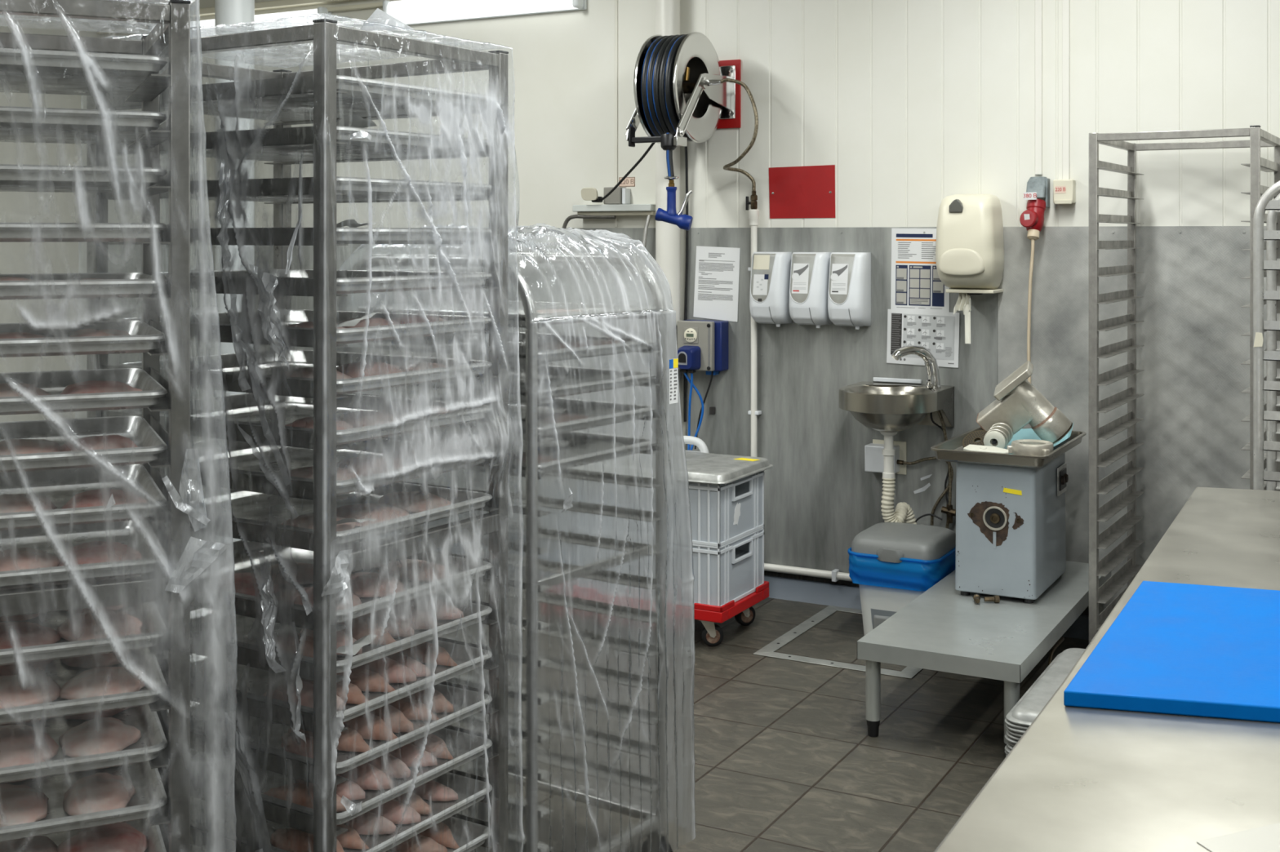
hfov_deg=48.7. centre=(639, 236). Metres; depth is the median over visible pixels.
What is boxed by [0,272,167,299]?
baking tray
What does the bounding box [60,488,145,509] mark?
meat cut
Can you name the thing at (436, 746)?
chicken piece
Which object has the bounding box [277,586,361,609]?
meat cut
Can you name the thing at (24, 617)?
meat cut
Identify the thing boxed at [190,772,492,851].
baking tray
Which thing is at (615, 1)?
trim
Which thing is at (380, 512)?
meat cut
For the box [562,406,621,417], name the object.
meat cut
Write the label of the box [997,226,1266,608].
wall panel
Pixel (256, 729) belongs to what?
baking tray
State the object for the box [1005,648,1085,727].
baking tray
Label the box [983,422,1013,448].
unloading auger
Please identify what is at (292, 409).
baking tray
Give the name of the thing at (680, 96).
hose reel
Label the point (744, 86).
hose
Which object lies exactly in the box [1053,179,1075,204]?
wall socket
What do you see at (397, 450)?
meat cut
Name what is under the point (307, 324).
meat cut
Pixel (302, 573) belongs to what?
meat cut
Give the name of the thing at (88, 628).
meat cut
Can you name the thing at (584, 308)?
meat cut
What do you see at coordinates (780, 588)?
baseboard
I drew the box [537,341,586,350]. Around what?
meat cut
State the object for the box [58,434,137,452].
meat cut
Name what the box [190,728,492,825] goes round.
baking tray
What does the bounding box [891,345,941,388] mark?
tap
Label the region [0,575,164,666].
baking tray
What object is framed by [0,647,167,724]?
baking tray
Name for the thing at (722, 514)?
plastic crate
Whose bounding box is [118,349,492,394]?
baking tray
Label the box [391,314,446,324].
meat cut
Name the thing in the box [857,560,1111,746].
bench
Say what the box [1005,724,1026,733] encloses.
baking tray
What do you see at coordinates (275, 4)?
trim
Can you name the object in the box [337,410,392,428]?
meat cut
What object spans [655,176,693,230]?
gun
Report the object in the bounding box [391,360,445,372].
meat cut
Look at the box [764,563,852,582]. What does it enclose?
pipe
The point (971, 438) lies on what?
disc
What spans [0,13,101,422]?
wall
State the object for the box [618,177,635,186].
sign
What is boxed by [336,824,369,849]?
meat cut
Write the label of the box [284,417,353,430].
meat cut
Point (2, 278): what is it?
meat cut
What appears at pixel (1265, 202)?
rack
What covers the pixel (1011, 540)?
grinder
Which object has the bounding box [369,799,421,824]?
chicken breast
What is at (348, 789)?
sausage
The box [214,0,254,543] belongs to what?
pipe
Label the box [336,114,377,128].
parchment corner
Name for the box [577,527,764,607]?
plastic crate
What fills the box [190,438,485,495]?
baking tray
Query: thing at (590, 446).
meat cut
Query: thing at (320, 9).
lamp
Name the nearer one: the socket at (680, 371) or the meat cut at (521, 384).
the meat cut at (521, 384)
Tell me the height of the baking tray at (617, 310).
0.027 m
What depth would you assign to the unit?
5.96 m
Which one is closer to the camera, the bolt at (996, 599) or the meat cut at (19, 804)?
the meat cut at (19, 804)
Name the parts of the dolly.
frame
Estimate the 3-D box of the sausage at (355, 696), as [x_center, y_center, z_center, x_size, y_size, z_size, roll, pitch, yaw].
[-0.534,0.786,2.458,0.179,0.031,0.052,0,0,30]
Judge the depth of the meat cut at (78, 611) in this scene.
2.22 m
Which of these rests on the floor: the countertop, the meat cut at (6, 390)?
the countertop
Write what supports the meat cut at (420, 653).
on the baking tray at (257, 683)
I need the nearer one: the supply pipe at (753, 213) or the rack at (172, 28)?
the rack at (172, 28)
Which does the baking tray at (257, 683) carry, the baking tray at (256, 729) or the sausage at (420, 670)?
the sausage at (420, 670)
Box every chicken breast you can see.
[336,667,395,693]
[339,762,393,791]
[342,712,397,741]
[342,811,395,835]
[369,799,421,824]
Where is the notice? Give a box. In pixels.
[693,245,740,321]
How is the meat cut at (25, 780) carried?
on the baking tray at (147, 782)
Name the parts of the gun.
trigger lever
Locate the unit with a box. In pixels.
[677,320,728,450]
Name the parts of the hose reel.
swing arm, swing arm, wall plate, plate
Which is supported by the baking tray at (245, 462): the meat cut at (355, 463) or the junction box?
the meat cut at (355, 463)
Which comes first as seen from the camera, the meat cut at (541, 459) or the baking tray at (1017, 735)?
the meat cut at (541, 459)
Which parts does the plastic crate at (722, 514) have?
handle frame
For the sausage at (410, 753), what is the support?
on the baking tray at (464, 748)
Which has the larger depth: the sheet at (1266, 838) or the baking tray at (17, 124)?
the baking tray at (17, 124)
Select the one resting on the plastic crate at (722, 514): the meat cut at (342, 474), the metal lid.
the metal lid
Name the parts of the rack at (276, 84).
post, rail, rail, post, post, rail, rail, rail, post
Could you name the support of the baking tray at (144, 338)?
in the rack at (172, 28)
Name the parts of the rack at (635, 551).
rail, rail, rail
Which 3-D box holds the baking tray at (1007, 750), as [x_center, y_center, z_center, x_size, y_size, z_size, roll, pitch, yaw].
[1.300,1.352,3.918,0.422,0.009,0.712,0,0,29]
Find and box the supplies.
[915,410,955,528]
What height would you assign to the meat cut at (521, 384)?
0.024 m
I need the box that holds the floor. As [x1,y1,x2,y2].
[162,526,1088,851]
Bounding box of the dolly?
[572,581,768,646]
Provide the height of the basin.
0.966 m
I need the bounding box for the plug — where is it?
[1019,176,1049,427]
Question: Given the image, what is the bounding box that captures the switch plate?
[1059,467,1066,491]
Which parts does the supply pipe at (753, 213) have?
lever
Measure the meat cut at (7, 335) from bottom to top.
0.025 m
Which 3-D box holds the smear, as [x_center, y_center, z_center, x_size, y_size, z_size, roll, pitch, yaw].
[1.122,0.983,5.612,0.077,0.085,0.001,0,0,29]
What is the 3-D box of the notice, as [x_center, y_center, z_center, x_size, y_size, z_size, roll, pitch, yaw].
[0.327,0.202,6.045,0.212,0.316,0.001,2,1,29]
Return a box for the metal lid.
[572,449,773,484]
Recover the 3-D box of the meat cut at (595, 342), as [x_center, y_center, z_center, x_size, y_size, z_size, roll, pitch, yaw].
[-0.101,0.255,3.322,0.177,0.023,0.141,0,0,21]
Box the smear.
[913,474,932,493]
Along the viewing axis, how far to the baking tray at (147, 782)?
2.07 m
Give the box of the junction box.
[864,439,953,525]
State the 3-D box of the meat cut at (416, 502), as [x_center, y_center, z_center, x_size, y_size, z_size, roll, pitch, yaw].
[-0.421,0.493,2.646,0.130,0.027,0.152,0,0,-27]
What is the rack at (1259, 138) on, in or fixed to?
on the floor
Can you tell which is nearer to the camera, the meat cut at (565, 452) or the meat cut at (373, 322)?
the meat cut at (373, 322)
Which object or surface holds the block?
on the tray at (951, 450)
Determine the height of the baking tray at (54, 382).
0.027 m
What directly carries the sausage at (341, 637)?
on the baking tray at (245, 625)
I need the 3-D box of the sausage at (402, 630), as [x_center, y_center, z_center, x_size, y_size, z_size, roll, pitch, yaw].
[-0.475,0.699,2.564,0.164,0.040,0.054,0,0,31]
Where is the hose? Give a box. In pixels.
[720,78,758,191]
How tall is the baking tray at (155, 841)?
0.027 m
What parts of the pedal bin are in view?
lid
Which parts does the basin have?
bowl, plate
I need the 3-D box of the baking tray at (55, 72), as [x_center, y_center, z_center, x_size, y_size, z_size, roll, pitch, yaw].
[-0.949,-0.246,2.121,0.424,0.027,0.392,0,0,-25]
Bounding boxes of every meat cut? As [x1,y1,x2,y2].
[0,276,31,280]
[0,332,48,338]
[0,382,51,396]
[0,439,60,455]
[0,493,57,513]
[0,547,61,571]
[0,612,47,622]
[0,622,61,649]
[0,659,53,676]
[0,674,61,709]
[0,718,49,726]
[0,724,58,768]
[0,783,48,827]
[0,835,57,851]
[3,779,26,783]
[56,608,143,641]
[56,822,148,851]
[57,541,142,566]
[57,666,145,700]
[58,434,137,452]
[58,717,141,757]
[59,650,132,668]
[60,380,142,394]
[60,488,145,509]
[62,773,136,816]
[65,604,129,614]
[65,707,128,719]
[68,328,130,337]
[79,278,101,279]
[219,572,280,596]
[266,561,313,585]
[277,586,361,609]
[280,367,351,379]
[280,466,359,480]
[280,513,355,531]
[284,321,345,328]
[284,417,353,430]
[336,317,399,328]
[336,361,403,377]
[336,456,399,471]
[336,502,409,526]
[336,546,383,568]
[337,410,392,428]
[350,572,404,597]
[357,657,416,683]
[377,404,449,415]
[377,491,451,513]
[379,559,442,582]
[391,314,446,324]
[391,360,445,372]
[393,642,457,666]
[395,448,399,459]
[507,311,540,313]
[507,346,551,351]
[507,382,556,388]
[507,454,557,463]
[510,418,552,426]
[537,309,582,313]
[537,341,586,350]
[537,377,587,386]
[537,413,589,423]
[537,446,591,460]
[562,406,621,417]
[564,373,622,382]
[565,440,625,453]
[573,339,625,346]
[577,307,607,311]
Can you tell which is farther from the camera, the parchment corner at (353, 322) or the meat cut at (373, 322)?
the meat cut at (373, 322)
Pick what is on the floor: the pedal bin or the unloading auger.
the pedal bin
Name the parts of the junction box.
mounting plate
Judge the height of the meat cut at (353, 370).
0.034 m
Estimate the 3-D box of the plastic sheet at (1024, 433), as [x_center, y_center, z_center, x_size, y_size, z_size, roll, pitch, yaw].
[1.361,0.712,4.965,0.220,0.084,0.470,0,0,29]
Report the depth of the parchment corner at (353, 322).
2.35 m
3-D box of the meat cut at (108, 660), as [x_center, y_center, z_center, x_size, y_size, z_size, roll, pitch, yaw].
[-0.872,0.658,2.278,0.114,0.032,0.185,0,0,-26]
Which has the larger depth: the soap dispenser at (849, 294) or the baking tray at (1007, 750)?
the soap dispenser at (849, 294)
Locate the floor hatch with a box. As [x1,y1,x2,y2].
[753,605,923,679]
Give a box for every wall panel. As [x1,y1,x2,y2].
[685,226,997,573]
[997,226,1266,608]
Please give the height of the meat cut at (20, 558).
0.030 m
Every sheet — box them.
[886,309,959,368]
[1004,422,1074,454]
[1196,822,1279,851]
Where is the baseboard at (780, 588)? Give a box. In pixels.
[381,531,1088,639]
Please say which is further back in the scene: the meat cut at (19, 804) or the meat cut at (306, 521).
the meat cut at (306, 521)
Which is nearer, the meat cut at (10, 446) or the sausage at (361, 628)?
the meat cut at (10, 446)
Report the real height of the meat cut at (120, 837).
0.030 m
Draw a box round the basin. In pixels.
[839,345,954,524]
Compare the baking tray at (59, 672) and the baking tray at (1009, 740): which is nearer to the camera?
the baking tray at (59, 672)
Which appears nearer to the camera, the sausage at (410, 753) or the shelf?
the sausage at (410, 753)
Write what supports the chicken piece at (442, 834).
on the baking tray at (477, 834)
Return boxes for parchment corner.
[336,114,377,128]
[336,219,376,227]
[336,312,377,327]
[336,518,377,524]
[336,635,377,655]
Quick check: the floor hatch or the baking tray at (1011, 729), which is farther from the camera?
the floor hatch
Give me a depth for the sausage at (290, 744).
2.40 m
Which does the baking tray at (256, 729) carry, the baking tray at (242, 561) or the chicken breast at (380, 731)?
the chicken breast at (380, 731)
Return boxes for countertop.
[933,487,1279,851]
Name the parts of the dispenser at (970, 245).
plate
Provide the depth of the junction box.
5.63 m
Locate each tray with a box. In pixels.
[0,48,167,96]
[0,106,167,144]
[0,164,167,192]
[0,222,167,242]
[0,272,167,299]
[0,320,166,357]
[0,368,167,415]
[0,415,167,473]
[0,464,167,530]
[0,518,166,588]
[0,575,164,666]
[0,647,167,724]
[0,704,167,783]
[0,760,167,842]
[42,817,166,851]
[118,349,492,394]
[118,392,492,444]
[120,309,491,344]
[137,540,492,622]
[141,269,492,293]
[160,75,484,121]
[160,125,488,161]
[160,176,492,202]
[165,639,492,724]
[167,684,492,774]
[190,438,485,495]
[190,595,492,673]
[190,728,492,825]
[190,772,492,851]
[190,817,491,851]
[191,226,492,244]
[201,482,492,545]
[355,300,656,325]
[355,331,656,363]
[386,430,656,474]
[407,364,656,399]
[434,396,656,437]
[930,426,1086,468]
[1004,718,1028,730]
[1004,733,1017,744]
[1004,745,1011,753]
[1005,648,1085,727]
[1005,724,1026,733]
[1006,728,1023,737]
[1006,731,1020,741]
[1006,742,1013,750]
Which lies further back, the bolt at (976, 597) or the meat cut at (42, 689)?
the bolt at (976, 597)
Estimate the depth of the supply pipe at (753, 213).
5.92 m
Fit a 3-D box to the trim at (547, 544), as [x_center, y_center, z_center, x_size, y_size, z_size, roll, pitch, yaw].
[0.952,1.403,5.706,9.000,0.035,0.012,0,0,29]
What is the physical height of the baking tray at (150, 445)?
0.027 m
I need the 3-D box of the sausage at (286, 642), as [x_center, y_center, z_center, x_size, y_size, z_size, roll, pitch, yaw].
[-0.573,0.700,2.411,0.174,0.037,0.051,0,0,35]
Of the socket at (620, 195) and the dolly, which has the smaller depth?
the dolly
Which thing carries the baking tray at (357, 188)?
in the rack at (276, 84)
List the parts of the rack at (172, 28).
rail, rail, rail, post, rail, post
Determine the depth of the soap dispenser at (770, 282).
5.83 m
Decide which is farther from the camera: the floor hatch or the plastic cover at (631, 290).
the floor hatch
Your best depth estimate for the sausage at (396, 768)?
2.52 m
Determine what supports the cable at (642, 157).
attached to the socket at (620, 195)
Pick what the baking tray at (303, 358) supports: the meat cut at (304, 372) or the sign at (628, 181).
the meat cut at (304, 372)
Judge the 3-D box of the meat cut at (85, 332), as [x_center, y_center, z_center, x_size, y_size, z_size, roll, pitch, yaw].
[-0.811,0.152,2.120,0.106,0.028,0.171,0,0,-12]
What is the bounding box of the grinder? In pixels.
[955,453,1068,604]
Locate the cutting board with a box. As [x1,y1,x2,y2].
[1063,581,1279,723]
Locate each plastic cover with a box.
[0,0,237,851]
[75,8,524,851]
[339,222,696,851]
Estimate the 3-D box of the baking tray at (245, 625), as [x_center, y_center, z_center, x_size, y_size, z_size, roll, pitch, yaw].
[-0.616,0.707,2.621,0.562,0.027,0.424,0,0,32]
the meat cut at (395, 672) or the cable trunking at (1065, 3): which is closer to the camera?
the meat cut at (395, 672)
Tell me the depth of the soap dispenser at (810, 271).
5.74 m
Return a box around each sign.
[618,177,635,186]
[768,164,835,218]
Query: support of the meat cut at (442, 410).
on the baking tray at (292, 409)
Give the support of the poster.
attached to the wall at (913, 104)
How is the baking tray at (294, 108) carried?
in the rack at (276, 84)
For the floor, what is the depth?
4.20 m
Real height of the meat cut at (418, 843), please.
0.033 m
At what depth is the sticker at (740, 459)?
5.40 m
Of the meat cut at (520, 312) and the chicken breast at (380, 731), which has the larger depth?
the meat cut at (520, 312)
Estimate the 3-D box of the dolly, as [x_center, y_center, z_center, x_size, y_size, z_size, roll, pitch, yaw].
[0.120,1.414,5.409,0.629,0.172,0.433,0,0,29]
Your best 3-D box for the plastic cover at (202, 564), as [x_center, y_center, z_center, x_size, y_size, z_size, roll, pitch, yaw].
[-0.933,0.525,2.126,0.582,1.773,0.498,0,0,-25]
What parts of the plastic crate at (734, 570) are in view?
handle frame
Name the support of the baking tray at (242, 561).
in the rack at (276, 84)
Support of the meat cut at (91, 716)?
on the baking tray at (153, 741)
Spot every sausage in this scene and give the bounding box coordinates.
[262,680,346,711]
[262,782,351,813]
[270,827,344,851]
[274,634,337,661]
[280,732,313,759]
[288,724,372,752]
[295,774,365,800]
[297,678,368,704]
[299,628,362,655]
[336,618,395,645]
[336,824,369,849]
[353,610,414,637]
[368,704,413,733]
[368,753,410,778]
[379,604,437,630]
[386,654,431,677]
[388,697,439,720]
[388,743,437,767]
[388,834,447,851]
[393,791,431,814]
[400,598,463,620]
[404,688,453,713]
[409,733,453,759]
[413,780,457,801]
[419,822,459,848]
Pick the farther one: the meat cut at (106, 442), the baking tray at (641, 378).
the baking tray at (641, 378)
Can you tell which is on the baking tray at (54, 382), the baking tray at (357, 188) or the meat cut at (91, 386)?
the meat cut at (91, 386)
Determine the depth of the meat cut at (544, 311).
3.19 m
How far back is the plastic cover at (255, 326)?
2.41 m
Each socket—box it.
[581,186,630,204]
[679,369,695,373]
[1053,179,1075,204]
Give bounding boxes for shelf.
[560,204,655,281]
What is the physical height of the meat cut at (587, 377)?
0.022 m
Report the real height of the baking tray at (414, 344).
0.027 m
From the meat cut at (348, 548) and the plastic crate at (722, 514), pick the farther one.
the plastic crate at (722, 514)
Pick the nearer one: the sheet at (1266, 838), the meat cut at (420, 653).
the sheet at (1266, 838)
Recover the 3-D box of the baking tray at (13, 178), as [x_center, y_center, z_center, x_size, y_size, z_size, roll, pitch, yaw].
[-0.949,-0.086,2.121,0.424,0.027,0.392,0,0,-25]
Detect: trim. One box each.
[94,0,399,35]
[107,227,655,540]
[411,524,1088,615]
[614,0,617,227]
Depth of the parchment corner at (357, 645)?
2.37 m
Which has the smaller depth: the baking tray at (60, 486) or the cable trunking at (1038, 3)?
the baking tray at (60, 486)
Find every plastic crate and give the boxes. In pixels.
[577,471,764,546]
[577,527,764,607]
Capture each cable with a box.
[599,142,654,200]
[683,146,688,422]
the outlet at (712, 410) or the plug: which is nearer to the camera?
the plug
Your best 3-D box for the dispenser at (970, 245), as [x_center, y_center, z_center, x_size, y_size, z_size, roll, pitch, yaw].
[1.261,0.124,5.412,0.226,0.572,0.220,0,0,29]
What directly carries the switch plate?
attached to the grinder
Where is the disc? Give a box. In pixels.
[962,430,987,448]
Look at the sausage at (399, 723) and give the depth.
2.52 m
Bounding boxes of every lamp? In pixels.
[147,6,332,36]
[382,0,586,25]
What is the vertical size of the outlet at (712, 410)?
0.030 m
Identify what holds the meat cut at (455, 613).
on the baking tray at (245, 625)
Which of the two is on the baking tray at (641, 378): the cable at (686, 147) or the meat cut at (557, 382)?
the meat cut at (557, 382)
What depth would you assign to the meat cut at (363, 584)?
2.50 m
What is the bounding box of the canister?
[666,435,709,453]
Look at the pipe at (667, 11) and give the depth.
6.05 m
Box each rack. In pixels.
[0,0,191,851]
[86,18,508,851]
[336,252,672,851]
[1088,124,1279,644]
[1253,180,1279,490]
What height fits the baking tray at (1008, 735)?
0.009 m
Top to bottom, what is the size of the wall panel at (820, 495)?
1.422 m
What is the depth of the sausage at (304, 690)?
2.40 m
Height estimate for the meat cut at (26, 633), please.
0.026 m
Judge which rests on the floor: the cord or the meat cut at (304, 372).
the cord
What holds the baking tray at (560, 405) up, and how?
in the rack at (635, 551)
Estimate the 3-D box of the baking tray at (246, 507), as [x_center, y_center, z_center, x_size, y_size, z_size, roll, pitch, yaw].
[-0.616,0.496,2.621,0.562,0.027,0.424,0,0,32]
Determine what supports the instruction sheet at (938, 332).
attached to the wall at (913, 104)
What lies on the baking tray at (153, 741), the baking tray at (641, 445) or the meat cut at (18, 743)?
the meat cut at (18, 743)
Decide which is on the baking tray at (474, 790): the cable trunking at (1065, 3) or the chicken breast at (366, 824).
the chicken breast at (366, 824)
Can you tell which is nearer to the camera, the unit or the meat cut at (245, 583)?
the meat cut at (245, 583)
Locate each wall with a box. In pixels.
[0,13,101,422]
[101,0,1279,450]
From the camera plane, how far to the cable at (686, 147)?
6.10 m
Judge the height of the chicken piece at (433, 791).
0.033 m
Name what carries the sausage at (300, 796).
on the baking tray at (464, 748)
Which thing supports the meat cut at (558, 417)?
on the baking tray at (560, 405)
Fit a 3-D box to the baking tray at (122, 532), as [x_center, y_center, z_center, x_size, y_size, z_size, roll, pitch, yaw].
[-0.949,0.474,2.121,0.424,0.027,0.392,0,0,-25]
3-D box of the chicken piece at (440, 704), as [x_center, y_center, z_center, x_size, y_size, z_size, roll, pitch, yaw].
[-0.413,0.866,2.666,0.174,0.038,0.051,0,0,42]
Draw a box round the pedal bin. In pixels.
[847,522,955,635]
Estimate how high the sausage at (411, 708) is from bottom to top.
0.035 m
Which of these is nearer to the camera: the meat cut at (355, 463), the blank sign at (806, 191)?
the meat cut at (355, 463)
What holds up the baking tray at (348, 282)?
in the rack at (276, 84)
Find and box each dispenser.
[749,251,791,326]
[789,252,831,328]
[827,252,871,329]
[935,193,1004,343]
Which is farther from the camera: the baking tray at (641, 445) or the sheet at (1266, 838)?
the baking tray at (641, 445)
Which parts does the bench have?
leg, leg, leg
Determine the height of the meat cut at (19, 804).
0.023 m
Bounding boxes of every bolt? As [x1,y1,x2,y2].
[973,594,980,604]
[983,595,999,603]
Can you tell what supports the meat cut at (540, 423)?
on the baking tray at (560, 405)
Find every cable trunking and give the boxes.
[1035,0,1042,174]
[1062,0,1070,179]
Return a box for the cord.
[1047,637,1064,666]
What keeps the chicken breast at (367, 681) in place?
on the baking tray at (257, 683)
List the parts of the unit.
timer frame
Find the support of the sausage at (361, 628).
on the baking tray at (245, 625)
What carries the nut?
on the tray at (951, 450)
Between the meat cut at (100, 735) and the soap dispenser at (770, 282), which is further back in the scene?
the soap dispenser at (770, 282)
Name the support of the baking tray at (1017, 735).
on the baking tray at (1008, 735)
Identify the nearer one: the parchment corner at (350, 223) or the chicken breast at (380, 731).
the parchment corner at (350, 223)
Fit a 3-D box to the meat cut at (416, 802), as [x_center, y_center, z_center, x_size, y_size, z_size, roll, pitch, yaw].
[-0.448,1.034,2.608,0.172,0.033,0.050,0,0,38]
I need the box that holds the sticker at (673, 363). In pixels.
[668,358,678,404]
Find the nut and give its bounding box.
[1007,439,1053,457]
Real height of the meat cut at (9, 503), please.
0.025 m
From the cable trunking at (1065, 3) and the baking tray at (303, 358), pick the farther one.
the cable trunking at (1065, 3)
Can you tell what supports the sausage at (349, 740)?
on the baking tray at (256, 729)
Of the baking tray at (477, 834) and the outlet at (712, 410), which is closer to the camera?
the baking tray at (477, 834)
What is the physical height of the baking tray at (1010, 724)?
0.009 m
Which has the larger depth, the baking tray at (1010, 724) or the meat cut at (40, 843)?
the baking tray at (1010, 724)
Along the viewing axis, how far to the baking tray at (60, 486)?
2.23 m
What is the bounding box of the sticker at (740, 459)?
[733,457,759,461]
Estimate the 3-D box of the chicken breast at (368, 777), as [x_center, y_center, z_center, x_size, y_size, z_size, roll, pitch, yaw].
[-0.501,0.946,2.504,0.161,0.044,0.053,0,0,35]
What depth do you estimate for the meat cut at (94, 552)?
2.09 m
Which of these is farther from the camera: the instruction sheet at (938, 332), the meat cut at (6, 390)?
the instruction sheet at (938, 332)
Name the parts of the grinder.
switch frame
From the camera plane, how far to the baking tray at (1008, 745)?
3.71 m
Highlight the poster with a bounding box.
[890,227,949,312]
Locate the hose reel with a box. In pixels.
[626,31,741,179]
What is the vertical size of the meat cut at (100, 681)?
0.023 m
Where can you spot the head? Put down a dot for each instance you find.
(1018, 403)
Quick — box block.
[963,444,1008,453]
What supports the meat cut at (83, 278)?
on the baking tray at (111, 285)
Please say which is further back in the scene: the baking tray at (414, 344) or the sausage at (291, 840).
the baking tray at (414, 344)
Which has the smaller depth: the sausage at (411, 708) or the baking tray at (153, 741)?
the baking tray at (153, 741)
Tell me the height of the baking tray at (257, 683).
0.027 m
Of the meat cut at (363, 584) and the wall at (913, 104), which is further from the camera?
the wall at (913, 104)
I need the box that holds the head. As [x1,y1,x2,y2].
[976,360,1072,444]
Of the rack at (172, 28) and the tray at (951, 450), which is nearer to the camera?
the rack at (172, 28)
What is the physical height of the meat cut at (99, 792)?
0.022 m
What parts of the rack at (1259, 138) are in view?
post, rail, post, rail, rail, post, rail, post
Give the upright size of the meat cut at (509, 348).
0.027 m
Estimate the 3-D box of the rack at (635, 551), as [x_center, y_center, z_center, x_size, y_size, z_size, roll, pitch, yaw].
[-0.323,0.770,3.311,0.640,1.460,0.510,0,0,35]
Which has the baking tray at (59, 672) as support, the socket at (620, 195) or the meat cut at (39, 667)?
the meat cut at (39, 667)
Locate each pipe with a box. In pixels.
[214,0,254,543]
[655,0,679,449]
[746,191,761,457]
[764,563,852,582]
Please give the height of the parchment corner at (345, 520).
0.017 m
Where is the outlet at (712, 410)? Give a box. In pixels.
[709,407,715,414]
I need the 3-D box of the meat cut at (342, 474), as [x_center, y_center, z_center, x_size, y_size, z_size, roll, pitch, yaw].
[-0.550,0.411,2.436,0.132,0.026,0.127,0,0,44]
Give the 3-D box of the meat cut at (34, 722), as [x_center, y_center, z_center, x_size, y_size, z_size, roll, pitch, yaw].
[-0.980,0.744,2.228,0.120,0.023,0.124,0,0,-11]
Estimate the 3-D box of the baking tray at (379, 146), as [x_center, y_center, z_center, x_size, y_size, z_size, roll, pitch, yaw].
[-0.616,-0.167,2.621,0.562,0.027,0.424,0,0,32]
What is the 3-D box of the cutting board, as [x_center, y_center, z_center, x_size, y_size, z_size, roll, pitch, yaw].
[0.980,0.619,2.128,0.520,0.021,0.804,0,0,29]
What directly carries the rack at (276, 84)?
on the floor
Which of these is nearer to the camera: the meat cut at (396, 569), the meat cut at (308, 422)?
the meat cut at (308, 422)

